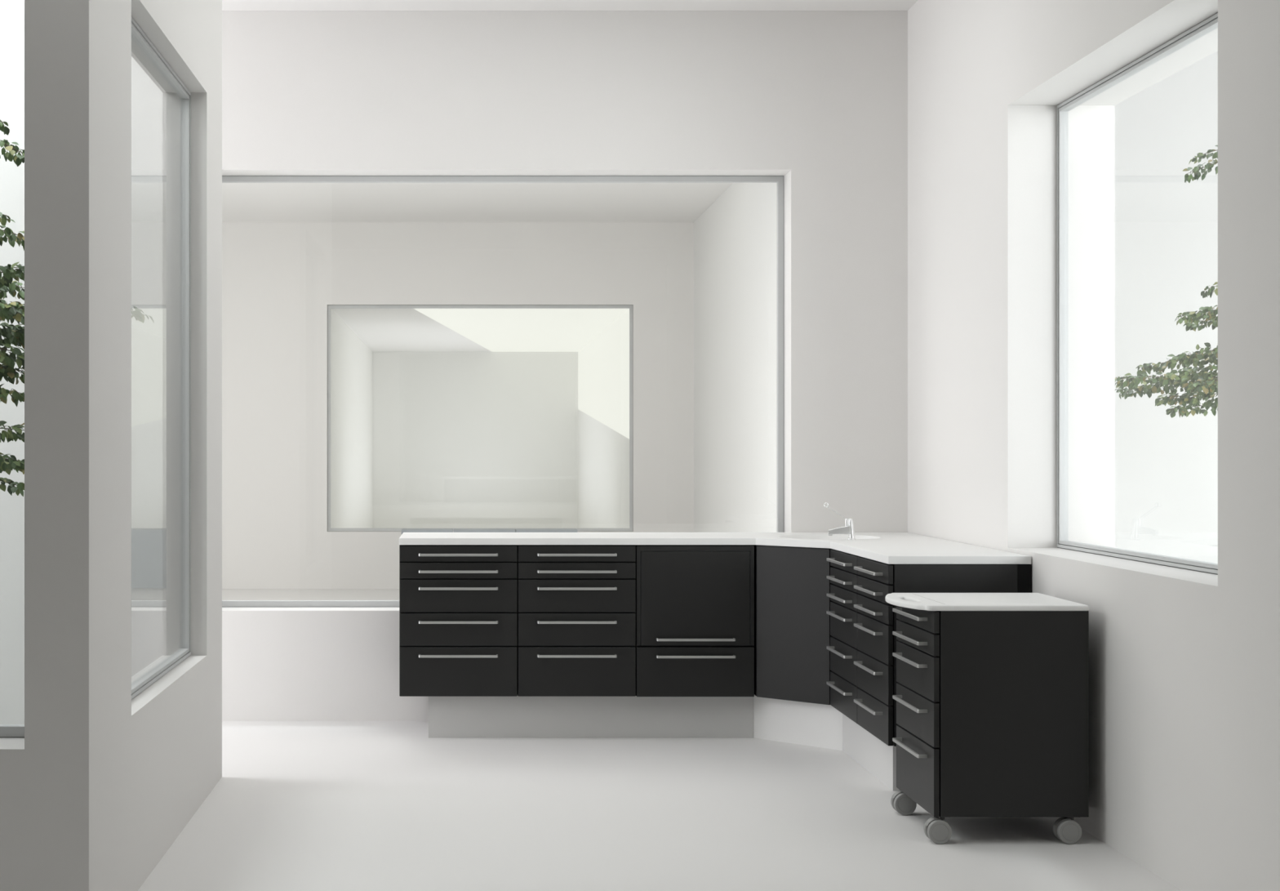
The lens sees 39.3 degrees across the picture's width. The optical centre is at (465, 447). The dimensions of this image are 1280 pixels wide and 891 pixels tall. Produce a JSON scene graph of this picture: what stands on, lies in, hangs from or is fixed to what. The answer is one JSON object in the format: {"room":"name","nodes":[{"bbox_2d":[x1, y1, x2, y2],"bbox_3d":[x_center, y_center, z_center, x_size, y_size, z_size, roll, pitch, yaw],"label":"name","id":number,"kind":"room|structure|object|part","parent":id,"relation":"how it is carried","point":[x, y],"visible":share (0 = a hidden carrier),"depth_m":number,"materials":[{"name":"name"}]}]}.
{"room":"dental clinic","nodes":[
{"label":"dental clinic","id":0,"kind":"room"},
{"bbox_2d":[0,737,24,890],"bbox_3d":[-2.635,-0.396,4.454,3.131,3.257,0.290,0,0,0],"label":"wall","id":1,"kind":"structure","parent":0,"point":[11,748],"depth_m":4.31,"materials":[{"name":"white paint"}]},
{"bbox_2d":[0,724,24,737],"bbox_3d":[-2.135,-0.263,4.498,2.131,1.986,0.034,0,0,0],"label":"window","id":2,"kind":"structure","parent":1,"relation":"in","point":[6,730],"depth_m":4.48,"materials":[{"name":"grey"}]},
{"bbox_2d":[0,0,162,724],"bbox_3d":[-2.635,-0.520,6.588,3.131,3.507,0.155,0,0,0],"label":"sky","id":3,"kind":"structure","parent":0,"point":[146,96],"depth_m":6.51,"materials":[{"name":"white"}]},
{"bbox_2d":[24,0,222,890],"bbox_3d":[-0.991,-0.396,5.487,0.156,3.257,2.356,0,0,0],"label":"wall","id":4,"kind":"structure","parent":0,"point":[113,779],"depth_m":4.48,"materials":[{"name":"white paint"}]},
{"bbox_2d":[131,17,191,698],"bbox_3d":[-0.986,-0.261,5.564,0.034,1.986,1.418,0,0,0],"label":"window","id":5,"kind":"structure","parent":4,"relation":"in","point":[139,37],"depth_m":6.25,"materials":[{"name":"grey metal"}]},
{"bbox_2d":[330,308,372,528],"bbox_3d":[-1.312,-0.067,19.572,0.200,2.600,7.256,0,0,0],"label":"wall","id":6,"kind":"structure","parent":0,"point":[351,359],"depth_m":18.75,"materials":[{"name":"white paint"}]},
{"bbox_2d":[331,308,491,351],"bbox_3d":[-0.527,-1.330,19.622,1.769,0.150,7.356,0,0,0],"label":"ceiling","id":7,"kind":"structure","parent":0,"point":[381,330],"depth_m":19.23,"materials":[{"name":"white paint"}]},
{"bbox_2d":[222,222,693,588],"bbox_3d":[-0.905,-0.420,15.747,6.590,3.307,0.394,0,0,0],"label":"wall","id":8,"kind":"structure","parent":0,"point":[280,280],"depth_m":15.55,"materials":[{"name":"white paint"}]},
{"bbox_2d":[327,305,632,531],"bbox_3d":[0.129,-0.262,15.627,2.682,1.987,0.034,0,0,0],"label":"window","id":9,"kind":"structure","parent":8,"relation":"in","point":[329,307],"depth_m":15.61,"materials":[{"name":"grey metal"}]},
{"bbox_2d":[372,351,577,528],"bbox_3d":[0.129,-0.067,23.300,3.082,2.600,0.200,0,0,0],"label":"wall","id":10,"kind":"structure","parent":0,"point":[460,439],"depth_m":23.20,"materials":[{"name":"white paint"}]},
{"bbox_2d":[222,182,733,222],"bbox_3d":[-1.002,-2.099,13.975,5.996,0.250,3.350,0,0,0],"label":"ceiling","id":11,"kind":"structure","parent":0,"point":[241,202],"depth_m":14.18,"materials":[{"name":"white paint"}]},
{"bbox_2d":[413,308,629,438],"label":"sky","id":12,"kind":"structure","parent":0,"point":[600,337],"depth_m":18.33,"materials":[{"name":"white"}]},
{"bbox_2d":[222,10,907,720],"bbox_3d":[-1.101,-0.420,8.221,6.197,3.307,0.394,0,0,0],"label":"wall","id":13,"kind":"structure","parent":0,"point":[817,100],"depth_m":8.02,"materials":[{"name":"white paint"}]},
{"bbox_2d":[222,175,783,606],"bbox_3d":[0.129,-0.261,8.220,2.682,1.990,0.034,0,0,0],"label":"window","id":14,"kind":"structure","parent":13,"relation":"in","point":[779,180],"depth_m":8.20,"materials":[{"name":"grey metal"}]},
{"bbox_2d":[222,0,917,10],"bbox_3d":[-0.902,-2.099,3.500,6.196,0.250,9.400,0,0,0],"label":"ceiling","id":15,"kind":"structure","parent":0,"point":[227,5],"depth_m":7.93,"materials":[{"name":"white paint"}]},
{"bbox_2d":[577,408,629,528],"bbox_3d":[1.570,0.363,19.572,0.200,1.739,7.256,0,0,0],"label":"wall","id":16,"kind":"structure","parent":0,"point":[603,452],"depth_m":19.25,"materials":[{"name":"white paint"}]},
{"bbox_2d":[137,588,1182,890],"bbox_3d":[-0.905,1.358,11.400,6.590,0.250,25.200,0,0,0],"label":"floor","id":17,"kind":"structure","parent":0,"point":[294,805],"depth_m":5.83,"materials":[{"name":"grey plastic"}]},
{"bbox_2d":[401,528,453,533],"bbox_3d":[-0.310,0.948,14.479,0.416,0.571,0.232,0,0,0],"label":"base cabinet","id":18,"kind":"object","parent":17,"relation":"on","point":[403,530],"visible":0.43,"depth_m":14.36,"materials":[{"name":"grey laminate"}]},
{"bbox_2d":[399,544,517,696],"bbox_3d":[-0.030,0.730,7.743,0.498,0.639,0.554,0,0,0],"label":"base cabinet","id":19,"kind":"object","parent":17,"relation":"on","point":[458,603],"visible":1,"depth_m":7.50,"materials":[{"name":"black paint"}]},
{"bbox_3d":[-0.030,0.944,7.506,0.495,0.208,0.017,0,0,0],"label":"drawer","id":20,"kind":"part","parent":19,"relation":"part of","materials":[{"name":"black paint"}]},
{"bbox_3d":[-0.030,0.875,7.482,0.334,0.011,0.033,0,0,0],"label":"handle","id":21,"kind":"part","parent":19,"relation":"part of","materials":[{"name":"metal"}]},
{"bbox_3d":[-0.030,0.766,7.506,0.495,0.137,0.017,0,0,0],"label":"drawer","id":22,"kind":"part","parent":19,"relation":"part of","materials":[{"name":"black paint"}]},
{"bbox_3d":[-0.030,0.734,7.482,0.334,0.011,0.033,0,0,0],"label":"handle","id":23,"kind":"part","parent":19,"relation":"part of","materials":[{"name":"metal"}]},
{"bbox_3d":[-0.030,0.624,7.506,0.495,0.137,0.017,0,0,0],"label":"drawer","id":24,"kind":"part","parent":19,"relation":"part of","materials":[{"name":"black paint"}]},
{"bbox_3d":[-0.030,0.592,7.482,0.334,0.011,0.033,0,0,0],"label":"handle","id":25,"kind":"part","parent":19,"relation":"part of","materials":[{"name":"metal"}]},
{"bbox_3d":[-0.030,0.517,7.506,0.495,0.066,0.017,0,0,0],"label":"drawer","id":26,"kind":"part","parent":19,"relation":"part of","materials":[{"name":"black paint"}]},
{"bbox_3d":[-0.030,0.520,7.482,0.334,0.011,0.033,0,0,0],"label":"handle","id":27,"kind":"part","parent":19,"relation":"part of","materials":[{"name":"metal"}]},
{"bbox_3d":[-0.030,0.447,7.506,0.495,0.066,0.017,0,0,0],"label":"drawer","id":28,"kind":"part","parent":19,"relation":"part of","materials":[{"name":"black paint"}]},
{"bbox_3d":[-0.030,0.450,7.482,0.334,0.011,0.033,0,0,0],"label":"handle","id":29,"kind":"part","parent":19,"relation":"part of","materials":[{"name":"metal"}]},
{"bbox_2d":[453,528,515,532],"bbox_3d":[0.153,0.948,14.479,0.499,0.571,0.232,0,0,0],"label":"base cabinet","id":30,"kind":"object","parent":17,"relation":"on","point":[455,530],"visible":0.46,"depth_m":14.36,"materials":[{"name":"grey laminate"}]},
{"bbox_2d":[515,528,577,532],"bbox_3d":[0.657,0.948,14.479,0.497,0.571,0.232,0,0,0],"label":"base cabinet","id":31,"kind":"object","parent":17,"relation":"on","point":[517,530],"visible":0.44,"depth_m":14.36,"materials":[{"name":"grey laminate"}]},
{"bbox_2d":[517,544,635,696],"bbox_3d":[0.470,0.730,7.743,0.498,0.639,0.554,0,0,0],"label":"base cabinet","id":32,"kind":"object","parent":17,"relation":"on","point":[576,603],"visible":0.98,"depth_m":7.50,"materials":[{"name":"black paint"}]},
{"bbox_3d":[0.470,0.944,7.506,0.495,0.208,0.017,0,0,0],"label":"drawer","id":33,"kind":"part","parent":32,"relation":"part of","materials":[{"name":"black paint"}]},
{"bbox_3d":[0.470,0.875,7.482,0.334,0.011,0.033,0,0,0],"label":"handle","id":34,"kind":"part","parent":32,"relation":"part of","materials":[{"name":"metal"}]},
{"bbox_3d":[0.470,0.766,7.506,0.495,0.137,0.017,0,0,0],"label":"drawer","id":35,"kind":"part","parent":32,"relation":"part of","materials":[{"name":"black paint"}]},
{"bbox_3d":[0.470,0.734,7.482,0.334,0.011,0.033,0,0,0],"label":"handle","id":36,"kind":"part","parent":32,"relation":"part of","materials":[{"name":"metal"}]},
{"bbox_3d":[0.470,0.624,7.506,0.495,0.137,0.017,0,0,0],"label":"drawer","id":37,"kind":"part","parent":32,"relation":"part of","materials":[{"name":"black paint"}]},
{"bbox_3d":[0.470,0.592,7.482,0.334,0.011,0.033,0,0,0],"label":"handle","id":38,"kind":"part","parent":32,"relation":"part of","materials":[{"name":"metal"}]},
{"bbox_3d":[0.470,0.517,7.506,0.495,0.066,0.017,0,0,0],"label":"drawer","id":39,"kind":"part","parent":32,"relation":"part of","materials":[{"name":"black paint"}]},
{"bbox_3d":[0.470,0.520,7.482,0.334,0.011,0.033,0,0,0],"label":"handle","id":40,"kind":"part","parent":32,"relation":"part of","materials":[{"name":"metal"}]},
{"bbox_3d":[0.470,0.447,7.506,0.495,0.066,0.017,0,0,0],"label":"drawer","id":41,"kind":"part","parent":32,"relation":"part of","materials":[{"name":"black paint"}]},
{"bbox_3d":[0.470,0.450,7.482,0.334,0.011,0.033,0,0,0],"label":"handle","id":42,"kind":"part","parent":32,"relation":"part of","materials":[{"name":"metal"}]},
{"bbox_2d":[428,695,753,737],"bbox_3d":[0.534,1.141,7.762,1.384,0.184,0.396,0,0,0],"label":"plinth","id":43,"kind":"object","parent":17,"relation":"on","point":[449,717],"visible":0.79,"depth_m":7.56,"materials":[{"name":"white"}]},
{"bbox_2d":[635,544,754,696],"bbox_3d":[0.970,0.730,7.743,0.498,0.639,0.554,0,0,0],"label":"base cabinet","id":44,"kind":"object","parent":17,"relation":"on","point":[695,603],"visible":0.97,"depth_m":7.50,"materials":[{"name":"black paint"}]},
{"bbox_3d":[0.970,0.635,7.506,0.460,0.397,0.017,0,0,0],"label":"flap door","id":45,"kind":"part","parent":44,"relation":"part of","materials":[{"name":"black paint"}]},
{"bbox_3d":[0.970,0.945,7.506,0.495,0.208,0.017,0,0,0],"label":"drawer","id":46,"kind":"part","parent":44,"relation":"part of","materials":[{"name":"black paint"}]},
{"bbox_3d":[0.970,0.624,7.506,0.495,0.420,0.017,0,0,0],"label":"door frame","id":47,"kind":"part","parent":44,"relation":"part of","materials":[{"name":"black paint"}]},
{"bbox_3d":[0.970,0.806,7.482,0.332,0.011,0.033,0,0,0],"label":"handle","id":48,"kind":"part","parent":44,"relation":"part of","materials":[{"name":"metal"}]},
{"bbox_3d":[0.970,0.878,7.482,0.332,0.011,0.033,0,0,0],"label":"handle","id":49,"kind":"part","parent":44,"relation":"part of","materials":[{"name":"metal"}]},
{"bbox_2d":[753,544,833,704],"bbox_3d":[1.607,0.730,7.638,0.757,0.639,0.764,0,0,0],"label":"base cabinet","id":50,"kind":"object","parent":17,"relation":"on","point":[792,622],"visible":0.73,"depth_m":7.37,"materials":[{"name":"black paint"}]},
{"bbox_2d":[399,532,1031,564],"bbox_3d":[0.856,0.445,7.139,2.272,0.130,1.765,0,0,0],"label":"countertop","id":51,"kind":"structure","parent":50,"relation":"on","point":[889,548],"depth_m":7.50,"materials":[{"name":"white stone"}]},
{"bbox_2d":[779,534,879,539],"bbox_3d":[1.556,0.446,7.600,0.424,0.128,0.430,0,0,0],"label":"basin","id":52,"kind":"object","parent":51,"relation":"in","point":[781,536],"depth_m":7.78,"materials":[{"name":"silver metal"}]},
{"bbox_2d":[823,502,855,539],"bbox_3d":[1.556,0.303,7.395,0.129,0.154,0.033,0,0,12],"label":"mixer tap","id":53,"kind":"object","parent":51,"relation":"on","point":[848,528],"visible":1,"depth_m":7.38,"materials":[{"name":"silver metal"}]},
{"bbox_3d":[1.551,0.271,7.396,0.092,0.056,0.006,0,0,12],"label":"lever","id":54,"kind":"part","parent":53,"relation":"part of","materials":[{"name":"silver metal"}]},
{"bbox_3d":[1.555,0.341,7.395,0.090,0.037,0.021,0,0,12],"label":"spout","id":55,"kind":"part","parent":53,"relation":"part of","materials":[{"name":"silver metal"}]},
{"bbox_2d":[753,694,842,750],"bbox_3d":[1.588,1.141,7.601,0.724,0.184,0.718,0,0,0],"label":"plinth","id":56,"kind":"object","parent":17,"relation":"on","point":[806,723],"visible":0.29,"depth_m":7.40,"materials":[{"name":"white"}]},
{"bbox_2d":[826,549,860,723],"bbox_3d":[1.722,0.730,7.003,0.535,0.639,0.500,0,0,0],"label":"base cabinet","id":57,"kind":"object","parent":17,"relation":"on","point":[843,649],"visible":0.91,"depth_m":6.97,"materials":[{"name":"black paint"}]},
{"bbox_3d":[1.472,0.947,7.003,0.033,0.011,0.334,0,0,0],"label":"handle","id":58,"kind":"part","parent":57,"relation":"part of","materials":[{"name":"metal"}]},
{"bbox_3d":[1.472,0.804,7.003,0.033,0.011,0.334,0,0,0],"label":"handle","id":59,"kind":"part","parent":57,"relation":"part of","materials":[{"name":"metal"}]},
{"bbox_3d":[1.472,0.662,7.003,0.033,0.011,0.334,0,0,0],"label":"handle","id":60,"kind":"part","parent":57,"relation":"part of","materials":[{"name":"metal"}]},
{"bbox_3d":[1.472,0.592,7.003,0.033,0.011,0.334,0,0,0],"label":"handle","id":61,"kind":"part","parent":57,"relation":"part of","materials":[{"name":"metal"}]},
{"bbox_3d":[1.472,0.520,7.003,0.033,0.011,0.334,0,0,0],"label":"handle","id":62,"kind":"part","parent":57,"relation":"part of","materials":[{"name":"metal"}]},
{"bbox_3d":[1.472,0.450,7.003,0.033,0.011,0.334,0,0,0],"label":"handle","id":63,"kind":"part","parent":57,"relation":"part of","materials":[{"name":"metal"}]},
{"bbox_3d":[1.496,0.979,7.003,0.017,0.137,0.497,0,0,0],"label":"drawer","id":64,"kind":"part","parent":57,"relation":"part of","materials":[{"name":"black paint"}]},
{"bbox_3d":[1.496,0.837,7.003,0.017,0.137,0.497,0,0,0],"label":"drawer","id":65,"kind":"part","parent":57,"relation":"part of","materials":[{"name":"black paint"}]},
{"bbox_3d":[1.496,0.447,7.003,0.017,0.066,0.497,0,0,0],"label":"drawer","id":66,"kind":"part","parent":57,"relation":"part of","materials":[{"name":"black paint"}]},
{"bbox_3d":[1.496,0.695,7.003,0.017,0.137,0.497,0,0,0],"label":"drawer","id":67,"kind":"part","parent":57,"relation":"part of","materials":[{"name":"black paint"}]},
{"bbox_3d":[1.496,0.589,7.003,0.017,0.066,0.497,0,0,0],"label":"drawer","id":68,"kind":"part","parent":57,"relation":"part of","materials":[{"name":"black paint"}]},
{"bbox_3d":[1.496,0.517,7.003,0.017,0.066,0.497,0,0,0],"label":"drawer","id":69,"kind":"part","parent":57,"relation":"part of","materials":[{"name":"black paint"}]},
{"bbox_2d":[842,713,899,791],"bbox_3d":[1.761,1.141,6.817,0.448,0.184,0.849,0,0,0],"label":"plinth","id":70,"kind":"object","parent":17,"relation":"on","point":[877,757],"visible":0.21,"depth_m":6.74,"materials":[{"name":"white"}]},
{"bbox_2d":[853,556,1031,746],"bbox_3d":[1.722,0.730,6.501,0.535,0.639,0.500,0,0,0],"label":"base cabinet","id":71,"kind":"object","parent":17,"relation":"on","point":[876,664],"visible":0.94,"depth_m":6.27,"materials":[{"name":"black paint"}]},
{"bbox_3d":[1.472,0.947,6.501,0.033,0.011,0.334,0,0,0],"label":"handle","id":72,"kind":"part","parent":71,"relation":"part of","materials":[{"name":"metal"}]},
{"bbox_3d":[1.472,0.804,6.501,0.033,0.011,0.334,0,0,0],"label":"handle","id":73,"kind":"part","parent":71,"relation":"part of","materials":[{"name":"metal"}]},
{"bbox_3d":[1.472,0.662,6.501,0.033,0.011,0.334,0,0,0],"label":"handle","id":74,"kind":"part","parent":71,"relation":"part of","materials":[{"name":"metal"}]},
{"bbox_3d":[1.472,0.592,6.501,0.033,0.011,0.334,0,0,0],"label":"handle","id":75,"kind":"part","parent":71,"relation":"part of","materials":[{"name":"metal"}]},
{"bbox_3d":[1.472,0.520,6.501,0.033,0.011,0.334,0,0,0],"label":"handle","id":76,"kind":"part","parent":71,"relation":"part of","materials":[{"name":"metal"}]},
{"bbox_3d":[1.472,0.450,6.501,0.033,0.011,0.334,0,0,0],"label":"handle","id":77,"kind":"part","parent":71,"relation":"part of","materials":[{"name":"metal"}]},
{"bbox_3d":[1.496,0.979,6.501,0.017,0.137,0.497,0,0,0],"label":"drawer","id":78,"kind":"part","parent":71,"relation":"part of","materials":[{"name":"black paint"}]},
{"bbox_3d":[1.496,0.837,6.501,0.017,0.137,0.497,0,0,0],"label":"drawer","id":79,"kind":"part","parent":71,"relation":"part of","materials":[{"name":"black paint"}]},
{"bbox_3d":[1.496,0.695,6.501,0.017,0.137,0.497,0,0,0],"label":"drawer","id":80,"kind":"part","parent":71,"relation":"part of","materials":[{"name":"black paint"}]},
{"bbox_3d":[1.496,0.589,6.501,0.017,0.066,0.497,0,0,0],"label":"drawer","id":81,"kind":"part","parent":71,"relation":"part of","materials":[{"name":"black paint"}]},
{"bbox_3d":[1.496,0.517,6.501,0.017,0.066,0.497,0,0,0],"label":"drawer","id":82,"kind":"part","parent":71,"relation":"part of","materials":[{"name":"black paint"}]},
{"bbox_3d":[1.496,0.447,6.501,0.017,0.066,0.497,0,0,0],"label":"drawer","id":83,"kind":"part","parent":71,"relation":"part of","materials":[{"name":"black paint"}]},
{"bbox_3d":[1.966,0.730,6.504,0.048,0.639,0.494,0,0,0],"label":"filler panel","id":84,"kind":"part","parent":71,"relation":"part of","materials":[{"name":"black wood"}]},
{"bbox_2d":[884,592,1088,844],"bbox_3d":[1.661,0.862,5.778,0.565,0.743,0.496,0,0,0],"label":"trolley","id":85,"kind":"object","parent":17,"relation":"on","point":[992,696],"visible":1,"depth_m":5.54,"materials":[{"name":"black paint"}]},
{"bbox_3d":[1.444,0.974,5.779,0.033,0.011,0.334,0,0,0],"label":"handle","id":86,"kind":"part","parent":85,"relation":"part of","materials":[{"name":"metal"}]},
{"bbox_3d":[1.444,0.832,5.779,0.033,0.011,0.334,0,0,0],"label":"handle","id":87,"kind":"part","parent":85,"relation":"part of","materials":[{"name":"metal"}]},
{"bbox_3d":[1.444,0.689,5.779,0.033,0.011,0.334,0,0,0],"label":"handle","id":88,"kind":"part","parent":85,"relation":"part of","materials":[{"name":"metal"}]},
{"bbox_3d":[1.444,0.618,5.779,0.033,0.011,0.334,0,0,0],"label":"handle","id":89,"kind":"part","parent":85,"relation":"part of","materials":[{"name":"metal"}]},
{"bbox_3d":[1.444,0.541,5.779,0.033,0.011,0.334,0,0,0],"label":"handle","id":90,"kind":"part","parent":85,"relation":"part of","materials":[{"name":"metal"}]},
{"bbox_3d":[1.468,1.044,5.779,0.017,0.211,0.486,0,0,0],"label":"drawer","id":91,"kind":"part","parent":85,"relation":"part of","materials":[{"name":"black paint"}]},
{"bbox_3d":[1.468,0.864,5.779,0.017,0.137,0.486,0,0,0],"label":"drawer","id":92,"kind":"part","parent":85,"relation":"part of","materials":[{"name":"black paint"}]},
{"bbox_3d":[1.468,0.722,5.779,0.017,0.137,0.486,0,0,0],"label":"drawer","id":93,"kind":"part","parent":85,"relation":"part of","materials":[{"name":"black paint"}]},
{"bbox_3d":[1.468,0.615,5.779,0.017,0.066,0.486,0,0,0],"label":"drawer","id":94,"kind":"part","parent":85,"relation":"part of","materials":[{"name":"black paint"}]},
{"bbox_3d":[1.468,0.544,5.779,0.017,0.066,0.486,0,0,0],"label":"drawer","id":95,"kind":"part","parent":85,"relation":"part of","materials":[{"name":"black paint"}]},
{"bbox_3d":[1.488,1.155,5.560,0.046,0.014,0.036,0,0,0],"label":"mounting plate","id":96,"kind":"part","parent":85,"relation":"part of","materials":[{"name":"grey metal"}]},
{"bbox_3d":[1.893,1.155,5.560,0.046,0.014,0.036,0,0,0],"label":"mounting plate","id":97,"kind":"part","parent":85,"relation":"part of","materials":[{"name":"grey metal"}]},
{"bbox_2d":[693,0,1279,890],"bbox_3d":[2.193,-0.420,7.372,0.394,3.307,17.144,0,0,0],"label":"wall","id":98,"kind":"structure","parent":0,"point":[1184,664],"depth_m":6.54,"materials":[{"name":"white paint"}]},
{"bbox_2d":[1057,12,1217,574],"bbox_3d":[2.192,-0.447,5.630,0.034,1.628,1.826,0,0,0],"label":"window","id":99,"kind":"structure","parent":98,"relation":"in","point":[1211,24],"depth_m":6.52,"materials":[{"name":"grey metal"}]},
{"label":"outside","id":100,"kind":"structure","parent":0,"visible":0},
{"bbox_3d":[1.000,1.359,5.500,11.200,0.249,10.000,0,0,0],"label":"courtyard","id":101,"kind":"object","parent":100,"visible":0},
{"bbox_2d":[1115,145,1217,417],"bbox_3d":[3.343,-0.317,7.712,1.104,3.100,0.603,0,0,0],"label":"tree","id":102,"kind":"object","parent":101,"relation":"on","point":[1204,380],"visible":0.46,"depth_m":7.68,"materials":[{"name":"green plant"}]},
{"bbox_3d":[-2.534,1.223,5.554,2.931,0.020,1.911,0,0,0],"label":"gravel","id":103,"kind":"object","parent":101,"relation":"on","visible":0},
{"bbox_2d":[0,120,154,496],"bbox_3d":[-1.387,-0.215,5.633,0.885,2.904,0.509,0,0,-21],"label":"tree","id":104,"kind":"object","parent":103,"relation":"on","point":[15,335],"visible":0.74,"depth_m":5.49,"materials":[{"name":"green plant"}]},
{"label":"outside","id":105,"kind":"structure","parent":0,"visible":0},
{"bbox_2d":[1115,51,1217,563],"bbox_3d":[4.395,-0.717,9.600,4.010,3.900,0.200,0,0,0],"label":"sky","id":106,"kind":"structure","parent":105,"point":[1166,226],"depth_m":9.50,"materials":[{"name":"white"}]}
]}

